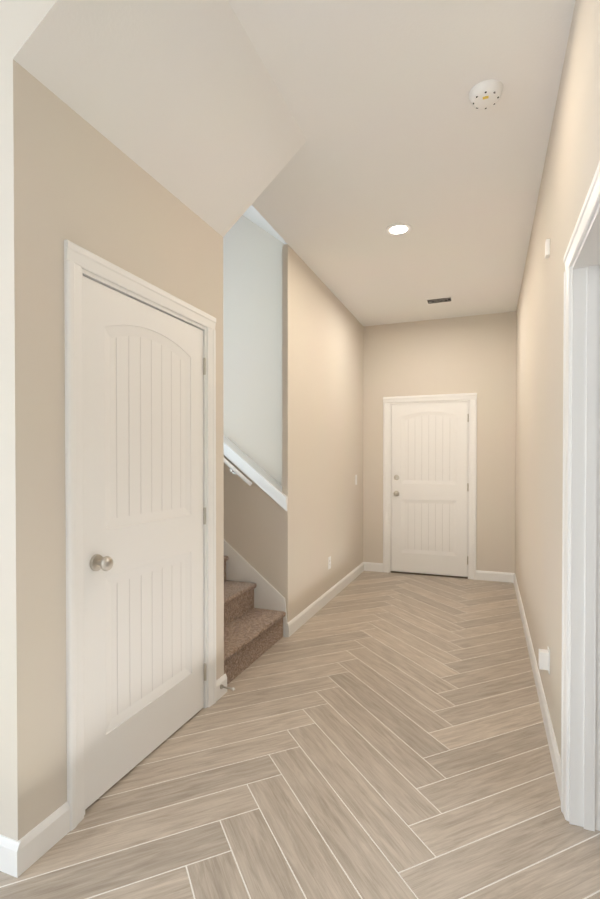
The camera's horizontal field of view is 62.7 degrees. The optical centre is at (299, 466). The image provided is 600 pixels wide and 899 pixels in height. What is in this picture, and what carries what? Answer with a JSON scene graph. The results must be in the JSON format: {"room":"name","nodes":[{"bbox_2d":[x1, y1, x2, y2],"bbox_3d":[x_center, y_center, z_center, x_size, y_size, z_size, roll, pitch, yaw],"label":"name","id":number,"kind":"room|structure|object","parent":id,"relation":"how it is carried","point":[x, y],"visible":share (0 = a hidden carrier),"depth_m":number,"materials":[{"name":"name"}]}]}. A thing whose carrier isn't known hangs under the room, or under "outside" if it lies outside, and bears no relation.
{"room":"home entrance hallway","nodes":[
{"label":"home entrance hallway","id":0,"kind":"room"},
{"bbox_2d":[13,0,306,236],"bbox_3d":[-0.420,-1.480,2.085,0.545,0.360,1.330,0,1,21],"label":"slope","id":1,"kind":"object","parent":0,"point":[183,101],"visible":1,"depth_m":1.91,"materials":[{"name":"white paint"}]},
{"bbox_2d":[0,0,363,840],"bbox_3d":[-0.126,-1.542,3.792,0.120,5.667,4.730,0,1,21],"label":"wall","id":2,"kind":"structure","parent":0,"point":[67,172],"depth_m":1.75,"materials":[{"name":"beige paint"}]},
{"bbox_2d":[0,833,31,877],"bbox_3d":[-1.655,1.259,1.866,1.614,0.105,0.014,0,1,21],"label":"baseboard","id":3,"kind":"structure","parent":2,"relation":"attached to","point":[18,858],"depth_m":1.59,"materials":[{"name":"white paint"}]},
{"bbox_2d":[64,239,215,830],"bbox_3d":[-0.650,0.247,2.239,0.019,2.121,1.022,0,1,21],"label":"door frame","id":4,"kind":"structure","parent":2,"relation":"attached to","point":[77,259],"depth_m":1.81,"materials":[{"name":"white paint"}]},
{"bbox_2d":[83,276,205,808],"bbox_3d":[-0.648,0.289,2.244,0.107,2.022,0.851,0,1,21],"label":"closet door","id":5,"kind":"structure","parent":2,"relation":"in","point":[144,368],"depth_m":2.16,"materials":[{"name":"white paint"}]},
{"bbox_2d":[287,562,367,636],"bbox_3d":[0.339,1.228,4.867,0.024,0.105,2.444,0,1,21],"label":"baseboard","id":6,"kind":"structure","parent":2,"relation":"attached to","point":[293,625],"depth_m":4.48,"materials":[{"name":"white paint"}]},
{"bbox_2d":[328,556,330,569],"bbox_3d":[0.284,0.922,4.716,0.008,0.116,0.072,0,1,21],"label":"outlet","id":7,"kind":"object","parent":2,"relation":"attached to","point":[329,562],"visible":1,"depth_m":4.70,"materials":[{"name":"white plastic"}]},
{"bbox_2d":[220,684,234,690],"bbox_3d":[-0.406,1.242,2.761,0.084,0.024,0.024,0,1,21],"label":"doorstop","id":8,"kind":"object","parent":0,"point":[222,687],"visible":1,"depth_m":2.76,"materials":[{"name":"grey metal"}]},
{"bbox_2d":[224,455,281,594],"bbox_3d":[-1.588,-0.498,4.354,3.155,3.567,0.120,0,1,21],"label":"wall","id":9,"kind":"structure","parent":0,"point":[253,525],"depth_m":3.83,"materials":[{"name":"beige paint"}]},
{"bbox_2d":[223,434,287,510],"bbox_3d":[-1.575,-0.991,4.304,3.190,2.644,0.194,0,1,21],"label":"handrail cap","id":10,"kind":"object","parent":9,"relation":"on","point":[257,474],"visible":0.31,"depth_m":3.82,"materials":[{"name":"white paint"}]},
{"bbox_2d":[224,540,287,636],"bbox_3d":[-1.586,-0.120,4.286,3.190,2.813,0.015,0,1,21],"label":"stair skirt board","id":11,"kind":"object","parent":9,"relation":"attached to","point":[267,594],"visible":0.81,"depth_m":3.81,"materials":[{"name":"white paint"}]},
{"bbox_2d":[223,215,284,485],"bbox_3d":[-1.545,-1.549,4.455,3.155,5.667,0.120,0,1,21],"label":"wall","id":12,"kind":"structure","parent":0,"point":[252,340],"depth_m":3.95,"materials":[{"name":"beige paint"}]},
{"bbox_2d":[243,205,286,243],"bbox_3d":[-1.739,-3.028,3.866,3.200,2.697,1.330,0,1,21],"label":"ceiling slope","id":13,"kind":"object","parent":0,"point":[252,214],"visible":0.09,"depth_m":3.63,"materials":[{"name":"white paint"}]},
{"bbox_2d":[0,571,599,898],"bbox_3d":[-0.154,1.375,1.613,8.000,0.120,9.320,0,1,21],"label":"floor","id":14,"kind":"structure","parent":0,"point":[371,735],"depth_m":2.04,"materials":[{"name":"tile"}]},
{"bbox_2d":[224,555,285,684],"bbox_3d":[-1.764,0.511,3.841,3.189,1.560,0.948,0,1,21],"label":"carpeted stairs","id":15,"kind":"structure","parent":14,"relation":"on","point":[252,634],"depth_m":3.43,"materials":[{"name":"carpet"}]},
{"bbox_2d":[228,0,575,325],"bbox_3d":[-0.098,-1.730,1.559,7.920,0.150,9.120,0,1,21],"label":"ceiling","id":16,"kind":"structure","parent":0,"point":[394,125],"depth_m":2.53,"materials":[{"name":"white paint"}]},
{"bbox_2d":[385,223,411,235],"bbox_3d":[0.695,-1.673,3.472,0.188,0.005,0.188,0,1,21],"label":"recessed light","id":17,"kind":"object","parent":16,"relation":"in","point":[397,229],"visible":1,"depth_m":3.47,"materials":[{"name":"white plastic"}]},
{"bbox_2d":[425,296,452,303],"bbox_3d":[1.414,-1.688,4.996,0.260,0.008,0.140,0,1,21],"label":"ceiling vent","id":18,"kind":"object","parent":16,"relation":"in","point":[439,300],"visible":1,"depth_m":4.99,"materials":[{"name":"white plastic"}]},
{"bbox_2d":[469,79,502,108],"bbox_3d":[0.824,-1.641,2.182,0.144,0.042,0.144,0,1,21],"label":"smoke detector","id":19,"kind":"object","parent":16,"relation":"attached to","point":[485,94],"visible":1,"depth_m":2.15,"materials":[{"name":"white plastic"}]},
{"bbox_2d":[363,311,515,572],"bbox_3d":[2.943,-0.209,5.232,4.840,2.970,0.120,0,1,21],"label":"wall","id":20,"kind":"structure","parent":0,"point":[468,354],"depth_m":5.56,"materials":[{"name":"beige paint"}]},
{"bbox_2d":[391,401,468,576],"bbox_3d":[1.495,0.255,5.713,0.876,1.995,0.107,0,1,21],"label":"front door","id":21,"kind":"structure","parent":20,"relation":"in","point":[429,488],"depth_m":5.73,"materials":[{"name":"white paint"}]},
{"bbox_2d":[383,393,476,579],"bbox_3d":[1.512,0.222,5.771,1.057,2.105,0.139,0,1,21],"label":"door frame","id":22,"kind":"structure","parent":20,"relation":"attached to","point":[472,397],"depth_m":5.66,"materials":[{"name":"white paint"}]},
{"bbox_2d":[476,570,511,582],"bbox_3d":[2.153,1.221,5.476,0.380,0.105,0.014,0,1,21],"label":"baseboard","id":23,"kind":"structure","parent":20,"relation":"attached to","point":[480,575],"depth_m":5.47,"materials":[{"name":"white paint"}]},
{"bbox_2d":[515,0,599,757],"bbox_3d":[0.815,-0.166,1.163,0.120,2.970,9.000,0,1,21],"label":"wall","id":24,"kind":"structure","parent":0,"point":[572,160],"depth_m":2.38,"materials":[{"name":"beige paint"}]},
{"bbox_2d":[512,573,560,800],"bbox_3d":[1.682,1.241,3.644,0.014,0.105,3.775,0,1,21],"label":"baseboard","id":25,"kind":"structure","parent":24,"relation":"attached to","point":[554,752],"depth_m":2.60,"materials":[{"name":"white paint"}]},
{"bbox_2d":[538,646,549,673],"bbox_3d":[1.200,0.949,2.419,0.046,0.115,0.070,0,1,21],"label":"electrical outlet","id":26,"kind":"object","parent":24,"relation":"attached to","point":[543,659],"visible":1,"depth_m":2.40,"materials":[{"name":"white plastic"}]},
{"bbox_2d":[545,239,549,258],"bbox_3d":[1.243,-1.095,2.472,0.018,0.080,0.050,0,1,21],"label":"light switch","id":27,"kind":"object","parent":24,"relation":"attached to","point":[547,248],"visible":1,"depth_m":2.45,"materials":[{"name":"white plastic"}]},
{"bbox_2d":[561,161,599,830],"bbox_3d":[0.900,0.259,1.392,0.158,2.116,0.992,0,1,21],"label":"door frame","id":28,"kind":"structure","parent":24,"relation":"attached to","point":[584,763],"depth_m":1.78,"materials":[{"name":"white paint"}]}
]}

